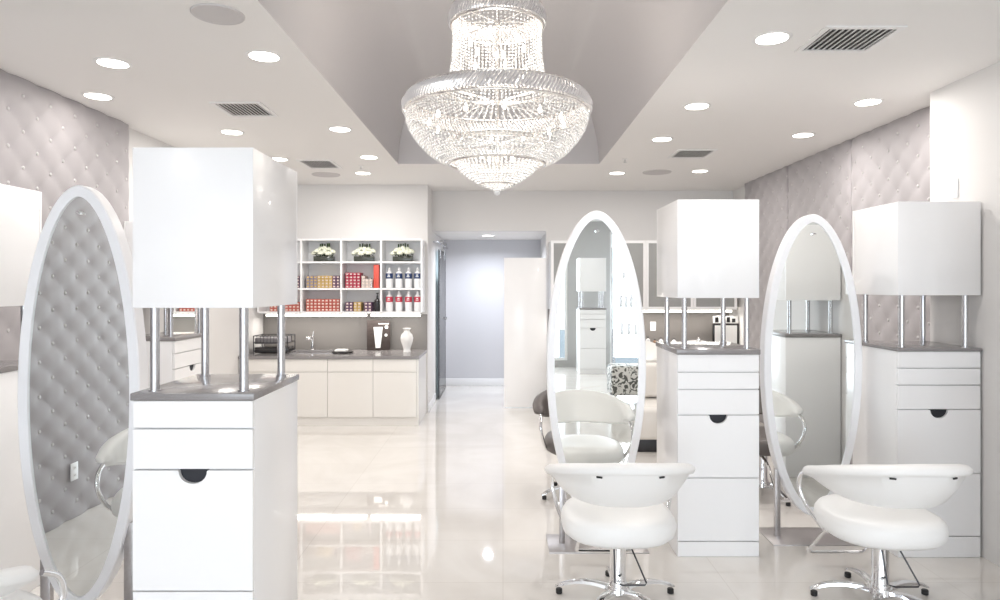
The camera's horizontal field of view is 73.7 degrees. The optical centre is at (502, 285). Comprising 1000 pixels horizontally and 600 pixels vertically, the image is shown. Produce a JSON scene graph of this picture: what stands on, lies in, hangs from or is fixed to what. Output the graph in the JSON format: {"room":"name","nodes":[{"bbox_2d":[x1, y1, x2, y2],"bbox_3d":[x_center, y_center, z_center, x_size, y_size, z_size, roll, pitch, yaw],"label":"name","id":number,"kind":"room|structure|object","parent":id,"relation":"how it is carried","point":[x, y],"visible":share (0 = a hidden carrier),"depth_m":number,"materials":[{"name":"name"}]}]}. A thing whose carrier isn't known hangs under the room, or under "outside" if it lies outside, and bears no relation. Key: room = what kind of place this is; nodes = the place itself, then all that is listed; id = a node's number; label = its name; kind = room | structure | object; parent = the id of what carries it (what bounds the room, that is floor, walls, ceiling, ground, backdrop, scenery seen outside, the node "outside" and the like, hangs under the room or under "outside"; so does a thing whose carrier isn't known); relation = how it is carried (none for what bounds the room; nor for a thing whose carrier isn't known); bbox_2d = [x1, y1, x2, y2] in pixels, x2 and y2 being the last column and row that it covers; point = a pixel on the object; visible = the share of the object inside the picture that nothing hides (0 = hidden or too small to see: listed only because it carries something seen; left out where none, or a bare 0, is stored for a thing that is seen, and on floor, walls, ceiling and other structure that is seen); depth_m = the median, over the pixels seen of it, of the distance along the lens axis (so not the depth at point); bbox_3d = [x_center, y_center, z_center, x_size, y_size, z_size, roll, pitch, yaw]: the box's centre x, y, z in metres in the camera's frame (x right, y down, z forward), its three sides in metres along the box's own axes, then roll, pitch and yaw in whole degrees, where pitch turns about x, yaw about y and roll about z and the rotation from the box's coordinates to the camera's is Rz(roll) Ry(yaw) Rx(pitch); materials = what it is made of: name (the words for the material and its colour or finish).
{"room":"salon","nodes":[
{"label":"salon","id":0,"kind":"room"},
{"bbox_2d":[129,128,262,373],"bbox_3d":[-3.112,0.160,1.710,0.175,2.880,13.720,0,0,0],"label":"wall","id":1,"kind":"structure","parent":0,"point":[223,322],"depth_m":7.12,"materials":[{"name":"white paint"}]},
{"bbox_2d":[0,69,128,359],"bbox_3d":[-2.988,0.160,4.050,0.070,2.876,2.492,0,0,0],"label":"wall panel","id":2,"kind":"object","parent":1,"relation":"attached to","point":[51,143],"visible":0.27,"depth_m":4.37,"materials":[{"name":"purple fabric"}]},
{"bbox_2d":[168,308,196,331],"bbox_3d":[-2.995,0.075,6.250,0.030,0.790,0.500,0,0,0],"label":"wall mirror","id":3,"kind":"object","parent":1,"relation":"attached to","point":[184,319],"visible":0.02,"depth_m":6.25,"materials":[{"name":"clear mirror"}]},
{"bbox_2d":[263,185,428,412],"bbox_3d":[-2.075,0.160,8.480,2.249,2.880,0.120,0,0,0],"label":"wall","id":4,"kind":"structure","parent":0,"point":[323,211],"depth_m":8.42,"materials":[{"name":"white paint"}]},
{"bbox_2d":[257,239,424,312],"bbox_3d":[-1.989,-0.122,8.268,2.015,0.911,0.297,0,0,0],"label":"open shelving","id":5,"kind":"object","parent":4,"relation":"attached to","point":[344,262],"visible":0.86,"depth_m":8.37,"materials":[{"name":"white paint"}]},
{"bbox_2d":[266,313,366,315],"bbox_3d":[-2.284,0.353,8.178,1.232,0.037,0.064,0,0,0],"label":"light","id":6,"kind":"object","parent":5,"relation":"attached to","point":[267,314],"visible":1,"depth_m":8.15,"materials":[{"name":"white plastic"}]},
{"bbox_2d":[266,314,366,315],"bbox_3d":[-2.284,0.360,8.174,1.224,0.024,0.056,0,0,0],"label":"diffuser","id":7,"kind":"object","parent":6,"relation":"attached to","point":[266,314],"depth_m":8.15,"materials":[{"name":"white"}]},
{"bbox_2d":[311,243,335,260],"bbox_3d":[-2.208,-0.415,8.194,0.308,0.230,0.179,0,0,7],"label":"flower arrangement","id":8,"kind":"object","parent":5,"relation":"on","point":[326,252],"visible":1,"depth_m":8.15,"materials":[{"name":"white plant"}]},
{"bbox_2d":[352,243,375,260],"bbox_3d":[-1.710,-0.413,8.191,0.301,0.227,0.171,0,0,0],"label":"flower arrangement","id":9,"kind":"object","parent":5,"relation":"on","point":[365,251],"visible":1,"depth_m":8.15,"materials":[{"name":"white plant"}]},
{"bbox_2d":[374,265,379,287],"bbox_3d":[-1.547,-0.117,8.215,0.066,0.285,0.150,0,0,0],"label":"box","id":10,"kind":"object","parent":5,"relation":"on","point":[376,267],"visible":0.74,"depth_m":8.14,"materials":[{"name":"red cardboard"}]},
{"bbox_2d":[374,293,379,310],"bbox_3d":[-1.544,0.198,8.190,0.072,0.227,0.072,0,0,0],"label":"pump bottle","id":11,"kind":"object","parent":5,"relation":"on","point":[377,301],"visible":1,"depth_m":8.16,"materials":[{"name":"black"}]},
{"bbox_2d":[386,291,392,310],"bbox_3d":[-1.396,0.186,8.194,0.088,0.250,0.088,0,0,0],"label":"shampoo bottle","id":12,"kind":"object","parent":5,"relation":"on","point":[389,298],"visible":1,"depth_m":8.16,"materials":[{"name":"white plastic"}]},
{"bbox_2d":[386,268,392,287],"bbox_3d":[-1.396,-0.100,8.194,0.088,0.250,0.088,0,0,0],"label":"shampoo bottle","id":13,"kind":"object","parent":5,"relation":"on","point":[389,275],"visible":0.98,"depth_m":8.16,"materials":[{"name":"white plastic"}]},
{"bbox_2d":[371,313,420,315],"bbox_3d":[-1.315,0.353,8.178,0.609,0.037,0.064,0,0,0],"label":"light","id":14,"kind":"object","parent":5,"relation":"attached to","point":[372,314],"visible":1,"depth_m":8.15,"materials":[{"name":"white plastic"}]},
{"bbox_2d":[371,314,419,315],"bbox_3d":[-1.315,0.360,8.174,0.601,0.024,0.056,0,0,0],"label":"diffuser","id":15,"kind":"object","parent":14,"relation":"attached to","point":[371,314],"depth_m":8.15,"materials":[{"name":"white"}]},
{"bbox_2d":[395,268,402,287],"bbox_3d":[-1.278,-0.100,8.194,0.088,0.250,0.088,0,0,0],"label":"shampoo bottle","id":16,"kind":"object","parent":5,"relation":"on","point":[398,275],"visible":0.99,"depth_m":8.16,"materials":[{"name":"white plastic"}]},
{"bbox_2d":[395,291,402,310],"bbox_3d":[-1.278,0.186,8.194,0.088,0.250,0.088,0,0,0],"label":"shampoo bottle","id":17,"kind":"object","parent":5,"relation":"on","point":[398,299],"visible":1,"depth_m":8.16,"materials":[{"name":"white plastic"}]},
{"bbox_2d":[390,243,414,260],"bbox_3d":[-1.236,-0.415,8.197,0.298,0.230,0.176,0,0,-6],"label":"flower arrangement","id":18,"kind":"object","parent":5,"relation":"on","point":[403,250],"visible":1,"depth_m":8.15,"materials":[{"name":"white plant"}]},
{"bbox_2d":[405,291,411,310],"bbox_3d":[-1.160,0.186,8.194,0.088,0.250,0.088,0,0,0],"label":"shampoo bottle","id":19,"kind":"object","parent":5,"relation":"on","point":[408,298],"visible":1,"depth_m":8.16,"materials":[{"name":"white plastic"}]},
{"bbox_2d":[405,268,411,287],"bbox_3d":[-1.160,-0.100,8.194,0.088,0.250,0.088,0,0,0],"label":"shampoo bottle","id":20,"kind":"object","parent":5,"relation":"on","point":[408,275],"visible":0.98,"depth_m":8.16,"materials":[{"name":"white plastic"}]},
{"bbox_2d":[414,291,420,310],"bbox_3d":[-1.049,0.186,8.194,0.088,0.250,0.088,0,0,0],"label":"shampoo bottle","id":21,"kind":"object","parent":5,"relation":"on","point":[417,298],"visible":0.98,"depth_m":8.16,"materials":[{"name":"white plastic"}]},
{"bbox_2d":[414,268,420,287],"bbox_3d":[-1.049,-0.100,8.194,0.088,0.250,0.088,0,0,0],"label":"shampoo bottle","id":22,"kind":"object","parent":5,"relation":"on","point":[417,275],"visible":0.98,"depth_m":8.16,"materials":[{"name":"white plastic"}]},
{"bbox_2d":[264,314,426,348],"bbox_3d":[-1.986,0.577,8.414,2.063,0.444,0.011,0,0,0],"label":"backsplash","id":23,"kind":"structure","parent":4,"relation":"attached to","point":[331,332],"depth_m":8.41,"materials":[{"name":"beige glass"}]},
{"bbox_2d":[429,187,443,401],"bbox_3d":[-1.020,0.160,9.620,0.139,2.880,2.160,0,0,0],"label":"wall","id":24,"kind":"structure","parent":0,"point":[433,247],"depth_m":9.13,"materials":[{"name":"white paint"}]},
{"bbox_2d":[433,240,447,398],"bbox_3d":[-0.908,0.468,9.820,0.083,2.248,1.640,0,0,0],"label":"door","id":25,"kind":"structure","parent":24,"relation":"in","point":[442,317],"depth_m":9.75,"materials":[{"name":"grey glass"}]},
{"bbox_2d":[434,232,545,239],"bbox_3d":[-0.175,-0.790,9.885,1.551,0.100,1.630,0,0,0],"label":"ceiling","id":26,"kind":"structure","parent":0,"point":[444,235],"depth_m":9.77,"materials":[{"name":"white paint"}]},
{"bbox_2d":[444,240,539,377],"bbox_3d":[0.055,0.300,10.750,2.290,2.600,0.100,0,0,0],"label":"wall","id":27,"kind":"structure","parent":0,"point":[474,268],"depth_m":10.70,"materials":[{"name":"grey paint"}]},
{"bbox_2d":[446,378,503,385],"bbox_3d":[-0.175,1.540,10.693,1.550,0.120,0.015,0,0,0],"label":"baseboard","id":28,"kind":"structure","parent":27,"relation":"attached to","point":[449,381],"depth_m":10.69,"materials":[{"name":"white wood"}]},
{"bbox_2d":[0,0,999,190],"bbox_3d":[0.150,-1.681,1.975,6.900,0.802,14.250,0,0,0],"label":"ceiling","id":29,"kind":"structure","parent":0,"point":[352,64],"depth_m":4.51,"materials":[{"name":"white paint"}]},
{"bbox_2d":[81,92,114,100],"bbox_3d":[-2.728,-1.277,4.494,0.196,0.006,0.196,0,0,0],"label":"recessed light","id":30,"kind":"object","parent":29,"relation":"in","point":[92,95],"visible":1,"depth_m":4.49,"materials":[{"name":"white plastic"}]},
{"bbox_2d":[93,57,131,68],"bbox_3d":[-2.239,-1.277,3.829,0.196,0.006,0.196,0,0,0],"label":"recessed light","id":31,"kind":"object","parent":29,"relation":"in","point":[108,62],"visible":1,"depth_m":3.82,"materials":[{"name":"white glass"}]},
{"bbox_2d":[190,3,244,24],"bbox_3d":[-1.341,-1.276,3.139,0.240,0.008,0.240,0,0,0],"label":"ceiling speaker","id":32,"kind":"object","parent":29,"relation":"attached to","point":[212,13],"visible":1,"depth_m":3.13,"materials":[{"name":"grey plastic"}]},
{"bbox_2d":[219,129,244,134],"bbox_3d":[-2.252,-1.277,5.544,0.196,0.006,0.196,0,0,0],"label":"recessed light","id":33,"kind":"object","parent":29,"relation":"in","point":[224,131],"visible":1,"depth_m":5.54,"materials":[{"name":"white"}]},
{"bbox_2d":[209,102,278,116],"bbox_3d":[-1.866,-1.276,4.824,0.360,0.008,0.380,0,0,0],"label":"ceiling vent","id":34,"kind":"object","parent":29,"relation":"in","point":[233,109],"visible":1,"depth_m":4.81,"materials":[{"name":"white metal"}]},
{"bbox_2d":[245,50,281,61],"bbox_3d":[-1.330,-1.277,3.712,0.196,0.006,0.196,0,0,0],"label":"recessed light","id":35,"kind":"object","parent":29,"relation":"in","point":[257,55],"visible":1,"depth_m":3.70,"materials":[{"name":"white plastic"}]},
{"bbox_2d":[296,160,342,168],"bbox_3d":[-1.920,-1.276,6.998,0.360,0.008,0.480,0,0,0],"label":"ceiling vent","id":36,"kind":"object","parent":29,"relation":"in","point":[311,164],"visible":1,"depth_m":7.00,"materials":[{"name":"white metal"}]},
{"bbox_2d":[312,172,339,176],"bbox_3d":[-2.032,-1.276,7.657,0.320,0.008,0.320,0,0,0],"label":"ceiling speaker","id":37,"kind":"object","parent":29,"relation":"attached to","point":[318,174],"visible":1,"depth_m":7.62,"materials":[{"name":"grey plastic"}]},
{"bbox_2d":[328,126,351,131],"bbox_3d":[-1.329,-1.277,5.438,0.196,0.006,0.196,0,0,0],"label":"recessed light","id":38,"kind":"object","parent":29,"relation":"in","point":[332,128],"visible":1,"depth_m":5.43,"materials":[{"name":"white"}]},
{"bbox_2d":[401,0,592,195],"bbox_3d":[-0.034,-1.299,3.840,1.090,1.558,1.090,0,0,10],"label":"crystal chandelier","id":39,"kind":"object","parent":29,"relation":"hanging from","point":[578,115],"visible":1,"depth_m":3.66,"materials":[{"name":"white"}]},
{"bbox_2d":[413,9,580,119],"bbox_3d":[-0.034,-1.288,3.840,1.022,0.420,1.024,0,0,0],"label":"strands","id":40,"kind":"object","parent":39,"relation":"hanging from","point":[537,34],"depth_m":3.76,"materials":[{"name":"clear glass"}]},
{"bbox_2d":[404,86,589,170],"bbox_3d":[-0.034,-0.845,3.840,1.059,0.298,1.061,0,0,0],"label":"strands","id":41,"kind":"object","parent":39,"relation":"hanging from","point":[451,159],"depth_m":3.58,"materials":[{"name":"clear glass"}]},
{"bbox_2d":[449,135,544,190],"bbox_3d":[-0.034,-0.682,3.840,0.559,0.281,0.558,0,0,0],"label":"strands","id":42,"kind":"object","parent":39,"relation":"hanging from","point":[499,184],"depth_m":3.72,"materials":[{"name":"clear glass"}]},
{"bbox_2d":[642,170,671,174],"bbox_3d":[1.729,-1.276,7.489,0.320,0.008,0.320,0,0,0],"label":"ceiling speaker","id":43,"kind":"object","parent":29,"relation":"attached to","point":[649,172],"visible":1,"depth_m":7.49,"materials":[{"name":"grey plastic"}]},
{"bbox_2d":[650,136,673,141],"bbox_3d":[1.385,-1.277,5.808,0.196,0.006,0.196,0,0,0],"label":"recessed light","id":44,"kind":"object","parent":29,"relation":"in","point":[656,139],"visible":1,"depth_m":5.80,"materials":[{"name":"white"}]},
{"bbox_2d":[667,149,717,157],"bbox_3d":[1.826,-1.276,6.444,0.380,0.008,0.400,0,0,0],"label":"ceiling vent","id":45,"kind":"object","parent":29,"relation":"in","point":[679,153],"visible":1,"depth_m":6.42,"materials":[{"name":"white metal"}]},
{"bbox_2d":[683,102,710,109],"bbox_3d":[1.380,-1.277,4.743,0.196,0.006,0.196,0,0,0],"label":"recessed light","id":46,"kind":"object","parent":29,"relation":"in","point":[697,105],"visible":1,"depth_m":4.74,"materials":[{"name":"white"}]},
{"bbox_2d":[752,31,792,44],"bbox_3d":[1.388,-1.277,3.443,0.196,0.006,0.196,0,0,0],"label":"recessed light","id":47,"kind":"object","parent":29,"relation":"in","point":[773,37],"visible":1,"depth_m":3.43,"materials":[{"name":"white"}]},
{"bbox_2d":[790,132,815,137],"bbox_3d":[2.543,-1.277,5.654,0.196,0.006,0.196,0,0,0],"label":"recessed light","id":48,"kind":"object","parent":29,"relation":"in","point":[805,134],"visible":1,"depth_m":5.65,"materials":[{"name":"white"}]},
{"bbox_2d":[794,25,907,52],"bbox_3d":[1.788,-1.276,3.457,0.400,0.008,0.360,0,0,0],"label":"ceiling vent","id":49,"kind":"object","parent":29,"relation":"in","point":[831,38],"visible":1,"depth_m":3.44,"materials":[{"name":"white metal"}]},
{"bbox_2d":[852,98,883,105],"bbox_3d":[2.539,-1.277,4.640,0.196,0.006,0.196,0,0,0],"label":"recessed light","id":50,"kind":"object","parent":29,"relation":"in","point":[870,101],"visible":1,"depth_m":4.63,"materials":[{"name":"white"}]},
{"bbox_2d":[30,386,999,599],"bbox_3d":[0.150,1.650,2.925,6.900,0.100,16.150,0,0,0],"label":"floor","id":51,"kind":"structure","parent":0,"point":[451,505],"depth_m":4.26,"materials":[{"name":"tile"}]},
{"bbox_2d":[0,184,41,591],"bbox_3d":[-2.695,0.547,3.265,0.452,2.105,0.642,0,0,0],"label":"tall cabinet","id":52,"kind":"object","parent":51,"relation":"on","point":[20,208],"visible":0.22,"depth_m":3.38,"materials":[{"name":"white paint"}]},
{"bbox_2d":[0,360,18,372],"bbox_3d":[-2.695,0.415,3.265,0.452,0.030,0.642,0,0,0],"label":"countertop","id":53,"kind":"structure","parent":52,"relation":"on","point":[5,365],"depth_m":3.38,"materials":[{"name":"grey stone"}]},
{"bbox_2d":[0,565,66,599],"bbox_3d":[-1.883,1.203,2.245,0.745,0.794,0.842,0,0,16],"label":"salon chair","id":54,"kind":"object","parent":51,"relation":"on","point":[12,579],"visible":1,"depth_m":2.17,"materials":[{"name":"white leather"}]},
{"bbox_2d":[18,185,147,599],"bbox_3d":[-1.912,0.573,3.035,0.600,2.055,0.300,0,0,0],"label":"oval mirror","id":55,"kind":"object","parent":51,"relation":"on","point":[83,350],"visible":0.96,"depth_m":3.01,"materials":[{"name":"white mirror"}]},
{"bbox_2d":[124,221,200,387],"bbox_3d":[-2.760,0.547,5.500,0.412,2.105,0.612,0,0,0],"label":"tall cabinet","id":56,"kind":"object","parent":51,"relation":"on","point":[180,352],"visible":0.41,"depth_m":5.26,"materials":[{"name":"white paint"}]},
{"bbox_2d":[145,332,200,340],"bbox_3d":[-2.760,0.415,5.500,0.412,0.030,0.612,0,0,0],"label":"countertop","id":57,"kind":"structure","parent":56,"relation":"on","point":[178,336],"depth_m":5.39,"materials":[{"name":"grey stone"}]},
{"bbox_2d":[130,148,298,599],"bbox_3d":[-1.145,0.544,2.727,0.457,2.111,0.546,0,0,0],"label":"tall cabinet","id":58,"kind":"object","parent":51,"relation":"on","point":[215,455],"visible":1,"depth_m":2.46,"materials":[{"name":"white paint"}]},
{"bbox_2d":[130,374,298,400],"bbox_3d":[-1.145,0.408,2.727,0.457,0.027,0.546,0,0,0],"label":"countertop","id":59,"kind":"structure","parent":58,"relation":"on","point":[215,387],"depth_m":2.57,"materials":[{"name":"grey stone"}]},
{"bbox_2d":[249,359,276,373],"bbox_3d":[-2.768,1.218,8.018,0.505,0.765,0.795,0,0,0],"label":"base cabinet","id":60,"kind":"object","parent":51,"relation":"on","point":[256,366],"visible":0.16,"depth_m":7.62,"materials":[{"name":"white paint"}]},
{"bbox_2d":[238,349,426,358],"bbox_3d":[-1.989,0.818,8.011,2.062,0.035,0.813,0,0,0],"label":"countertop","id":61,"kind":"structure","parent":60,"relation":"on","point":[358,353],"depth_m":7.68,"materials":[{"name":"grey stone"}]},
{"bbox_2d":[253,334,294,353],"bbox_3d":[-2.740,0.692,8.000,0.412,0.213,0.292,0,0,0],"label":"dish rack","id":62,"kind":"object","parent":61,"relation":"on","point":[265,339],"visible":0.74,"depth_m":7.87,"materials":[{"name":"grey metal"}]},
{"bbox_2d":[255,336,290,343],"bbox_3d":[-2.755,0.650,8.000,0.350,0.070,0.260,0,0,0],"label":"tray","id":63,"kind":"object","parent":62,"relation":"on","point":[264,339],"depth_m":7.87,"materials":[{"name":"grey metal"}]},
{"bbox_2d":[255,346,293,352],"bbox_3d":[-2.740,0.757,8.000,0.380,0.065,0.260,0,0,0],"label":"tray","id":64,"kind":"object","parent":62,"relation":"on","point":[261,349],"depth_m":7.87,"materials":[{"name":"black"}]},
{"bbox_2d":[288,350,334,353],"bbox_3d":[-2.275,0.813,8.060,0.530,0.038,0.360,0,0,0],"label":"sink","id":65,"kind":"object","parent":61,"relation":"in","point":[297,350],"visible":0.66,"depth_m":7.96,"materials":[{"name":"silver metal"}]},
{"bbox_2d":[367,320,389,349],"bbox_3d":[-1.548,0.613,8.299,0.285,0.375,0.026,0,0,0],"label":"display board","id":66,"kind":"object","parent":61,"relation":"on","point":[378,331],"visible":1,"depth_m":8.29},
{"bbox_2d":[374,327,382,347],"bbox_3d":[-1.552,0.640,8.287,0.112,0.260,0.001,0,0,0],"label":"picture","id":67,"kind":"object","parent":66,"relation":"attached to","point":[378,331],"depth_m":8.29,"materials":[{"name":"white"}]},
{"bbox_2d":[400,328,412,352],"bbox_3d":[-1.160,0.654,8.050,0.156,0.292,0.156,0,0,0],"label":"vase","id":68,"kind":"object","parent":61,"relation":"on","point":[406,337],"visible":1,"depth_m":8.01,"materials":[{"name":"white ceramic"}]},
{"bbox_2d":[285,359,327,425],"bbox_3d":[-2.260,1.218,8.018,0.510,0.765,0.795,0,0,0],"label":"base cabinet","id":69,"kind":"object","parent":51,"relation":"on","point":[312,384],"visible":0.57,"depth_m":7.62,"materials":[{"name":"white paint"}]},
{"bbox_2d":[328,359,372,425],"bbox_3d":[-1.745,1.218,8.018,0.520,0.765,0.795,0,0,0],"label":"base cabinet","id":70,"kind":"object","parent":51,"relation":"on","point":[350,381],"visible":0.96,"depth_m":7.62,"materials":[{"name":"white paint"}]},
{"bbox_2d":[373,359,416,425],"bbox_3d":[-1.235,1.218,8.018,0.500,0.765,0.795,0,0,0],"label":"base cabinet","id":71,"kind":"object","parent":51,"relation":"on","point":[394,380],"visible":0.96,"depth_m":7.62,"materials":[{"name":"white paint"}]},
{"bbox_2d":[417,353,426,425],"bbox_3d":[-0.974,1.218,8.019,0.018,0.765,0.798,0,0,0],"label":"end panel","id":72,"kind":"object","parent":51,"relation":"on","point":[422,362],"visible":0.86,"depth_m":7.90,"materials":[{"name":"white paint"}]},
{"bbox_2d":[504,258,545,407],"bbox_3d":[0.291,0.615,8.780,0.557,1.970,0.080,0,0,0],"label":"partition panel","id":73,"kind":"object","parent":51,"relation":"on","point":[524,278],"visible":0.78,"depth_m":8.74,"materials":[{"name":"white paint"}]},
{"bbox_2d":[533,390,566,502],"bbox_3d":[0.600,1.203,5.074,0.745,0.794,0.842,0,0,0],"label":"salon chair","id":74,"kind":"object","parent":51,"relation":"on","point":[540,403],"visible":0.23,"depth_m":5.03,"materials":[{"name":"grey leather"}]},
{"bbox_2d":[546,210,648,553],"bbox_3d":[0.576,0.568,4.135,0.610,2.065,0.300,0,0,0],"label":"oval mirror","id":75,"kind":"object","parent":51,"relation":"on","point":[596,351],"visible":0.68,"depth_m":4.11,"materials":[{"name":"white mirror"}]},
{"bbox_2d":[555,219,637,462],"bbox_3d":[0.576,0.490,4.112,0.518,1.805,0.004,0,0,0],"label":"mirror glass","id":76,"kind":"object","parent":75,"relation":"attached to","point":[596,282],"depth_m":4.11,"materials":[{"name":"white"}]},
{"bbox_2d":[544,463,694,599],"bbox_3d":[0.582,1.203,3.406,0.745,0.794,0.842,0,0,0],"label":"salon chair","id":77,"kind":"object","parent":51,"relation":"on","point":[619,508],"visible":1,"depth_m":3.16,"materials":[{"name":"white leather"}]},
{"bbox_2d":[637,341,656,451],"bbox_3d":[1.520,1.084,6.960,0.540,1.032,1.220,0,0,0],"label":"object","id":78,"kind":"object","parent":51,"relation":"on","point":[648,437],"visible":0.09,"depth_m":6.43,"materials":[{"name":"white paint"}]},
{"bbox_2d":[645,341,656,361],"bbox_3d":[1.520,0.745,7.290,0.510,0.270,0.540,0,0,0],"label":"basin","id":79,"kind":"object","parent":78,"relation":"in","point":[651,348],"depth_m":7.43,"materials":[{"name":"white ceramic"}]},
{"bbox_2d":[656,200,760,556],"bbox_3d":[1.272,0.544,4.207,0.495,2.111,0.547,0,0,0],"label":"tall cabinet","id":80,"kind":"object","parent":51,"relation":"on","point":[708,392],"visible":0.99,"depth_m":3.94,"materials":[{"name":"white paint"}]},
{"bbox_2d":[656,342,760,353],"bbox_3d":[1.272,0.389,4.207,0.495,0.030,0.547,0,0,0],"label":"countertop","id":81,"kind":"structure","parent":80,"relation":"on","point":[674,347],"depth_m":3.99,"materials":[{"name":"grey stone"}]},
{"bbox_2d":[758,386,790,505],"bbox_3d":[2.006,1.203,5.125,0.745,0.794,0.842,0,0,-14],"label":"salon chair","id":82,"kind":"object","parent":51,"relation":"on","point":[764,468],"visible":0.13,"depth_m":5.06,"materials":[{"name":"silver metal"}]},
{"bbox_2d":[759,214,861,545],"bbox_3d":[1.965,0.573,4.255,0.624,2.055,0.300,0,0,0],"label":"oval mirror","id":83,"kind":"object","parent":51,"relation":"on","point":[811,340],"visible":0.81,"depth_m":4.23,"materials":[{"name":"white mirror"}]},
{"bbox_2d":[771,223,854,506],"bbox_3d":[1.965,0.500,4.232,0.532,1.805,0.004,0,0,0],"label":"mirror glass","id":84,"kind":"object","parent":83,"relation":"attached to","point":[813,287],"depth_m":4.23,"materials":[{"name":"white"}]},
{"bbox_2d":[797,464,973,599],"bbox_3d":[1.900,1.203,3.386,0.745,0.794,0.842,0,0,-1],"label":"salon chair","id":85,"kind":"object","parent":51,"relation":"on","point":[881,508],"visible":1,"depth_m":3.15,"materials":[{"name":"white leather"}]},
{"bbox_2d":[853,202,981,556],"bbox_3d":[2.571,0.551,4.185,0.501,2.098,0.522,0,0,0],"label":"tall cabinet","id":86,"kind":"object","parent":51,"relation":"on","point":[920,400],"visible":0.86,"depth_m":3.93,"materials":[{"name":"white paint"}]},
{"bbox_2d":[862,341,981,350],"bbox_3d":[2.571,0.375,4.185,0.501,0.020,0.522,0,0,0],"label":"countertop","id":87,"kind":"structure","parent":86,"relation":"on","point":[888,345],"depth_m":4.02,"materials":[{"name":"grey stone"}]},
{"bbox_3d":[0.920,1.208,8.640,0.600,0.785,0.560,0,0,0],"label":"base cabinet","id":88,"kind":"object","parent":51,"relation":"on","visible":0},
{"bbox_3d":[1.825,0.797,8.641,2.410,0.034,0.592,0,0,0],"label":"countertop","id":89,"kind":"structure","parent":88,"relation":"on","visible":0},
{"bbox_2d":[712,316,738,343],"bbox_3d":[2.910,0.588,8.723,0.340,0.385,0.033,0,0,0],"label":"display stand","id":90,"kind":"object","parent":89,"relation":"on","point":[732,325],"visible":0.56,"depth_m":8.71,"materials":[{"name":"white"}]},
{"bbox_2d":[715,325,736,343],"bbox_3d":[2.910,0.647,8.708,0.290,0.265,0.002,0,0,0],"label":"poster","id":91,"kind":"object","parent":90,"relation":"attached to","point":[731,330],"depth_m":8.71,"materials":[{"name":"white paper"}]},
{"bbox_2d":[540,234,545,257],"bbox_3d":[0.650,0.300,9.885,0.100,2.600,1.630,0,0,0],"label":"wall","id":92,"kind":"structure","parent":0,"point":[543,240],"depth_m":9.88,"materials":[{"name":"white paint"}]},
{"bbox_2d":[432,191,732,389],"bbox_3d":[1.218,0.160,9.010,4.365,2.880,0.120,0,0,0],"label":"wall","id":93,"kind":"structure","parent":0,"point":[555,213],"depth_m":8.95,"materials":[{"name":"white paint"}]},
{"bbox_2d":[549,241,566,308],"bbox_3d":[0.928,-0.142,8.787,0.615,0.893,0.315,0,0,0],"label":"upper cabinet","id":94,"kind":"object","parent":93,"relation":"attached to","point":[556,248],"visible":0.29,"depth_m":8.91,"materials":[{"name":"white paint"}]},
{"bbox_2d":[625,241,645,309],"bbox_3d":[1.543,-0.142,8.787,0.615,0.893,0.315,0,0,0],"label":"upper cabinet","id":95,"kind":"object","parent":93,"relation":"attached to","point":[637,249],"visible":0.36,"depth_m":8.82,"materials":[{"name":"white paint"}]},
{"bbox_2d":[548,309,728,341],"bbox_3d":[1.815,0.544,8.944,2.430,0.470,0.011,0,0,0],"label":"backsplash","id":96,"kind":"structure","parent":93,"relation":"attached to","point":[699,324],"depth_m":8.94,"materials":[{"name":"beige glass"}]},
{"bbox_2d":[646,241,692,309],"bbox_3d":[2.158,-0.142,8.787,0.615,0.893,0.315,0,0,0],"label":"upper cabinet","id":97,"kind":"object","parent":93,"relation":"attached to","point":[653,302],"visible":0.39,"depth_m":8.93,"materials":[{"name":"white paint"}]},
{"bbox_2d":[693,298,736,309],"bbox_3d":[2.747,-0.142,8.787,0.565,0.893,0.315,0,0,0],"label":"upper cabinet","id":98,"kind":"object","parent":93,"relation":"attached to","point":[698,303],"visible":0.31,"depth_m":8.93,"materials":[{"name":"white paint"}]},
{"bbox_2d":[687,309,720,311],"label":"light","id":99,"kind":"object","parent":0,"point":[693,310],"depth_m":8.66,"materials":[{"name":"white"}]},
{"bbox_2d":[643,310,731,311],"bbox_3d":[1.830,0.328,8.685,2.280,0.024,0.059,0,0,0],"label":"diffuser","id":100,"kind":"object","parent":99,"relation":"attached to","point":[643,310],"depth_m":8.66,"materials":[{"name":"white plastic"}]},
{"bbox_2d":[733,186,744,344],"bbox_3d":[3.245,0.160,6.760,0.310,2.880,4.680,0,0,0],"label":"wall","id":101,"kind":"structure","parent":0,"point":[738,194],"depth_m":8.68,"materials":[{"name":"white paint"}]},
{"bbox_2d":[745,166,788,422],"bbox_3d":[3.053,0.160,7.730,0.070,2.876,1.272,0,0,0],"label":"wall panel","id":102,"kind":"object","parent":101,"relation":"attached to","point":[771,190],"visible":0.36,"depth_m":7.65,"materials":[{"name":"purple fabric"}]},
{"bbox_2d":[788,139,851,463],"bbox_3d":[3.053,0.160,6.450,0.070,2.876,1.272,0,0,0],"label":"wall panel","id":103,"kind":"object","parent":101,"relation":"attached to","point":[820,184],"visible":0.27,"depth_m":6.20,"materials":[{"name":"purple fabric"}]},
{"bbox_2d":[851,106,929,463],"bbox_3d":[3.053,0.160,5.125,0.070,2.876,1.362,0,0,0],"label":"wall panel","id":104,"kind":"object","parent":101,"relation":"attached to","point":[891,161],"visible":0.22,"depth_m":5.17,"materials":[{"name":"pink fabric"}]},
{"bbox_2d":[930,61,999,566],"bbox_3d":[3.115,0.160,-0.365,0.570,2.880,9.570,0,0,0],"label":"wall","id":105,"kind":"structure","parent":0,"point":[965,112],"depth_m":3.94,"materials":[{"name":"white paint"}]},
{"bbox_2d":[950,178,957,198],"bbox_3d":[2.824,-0.610,4.180,0.011,0.120,0.075,0,0,0],"label":"wall switch","id":106,"kind":"object","parent":105,"relation":"attached to","point":[954,182],"visible":1,"depth_m":4.17,"materials":[{"name":"white plastic"}]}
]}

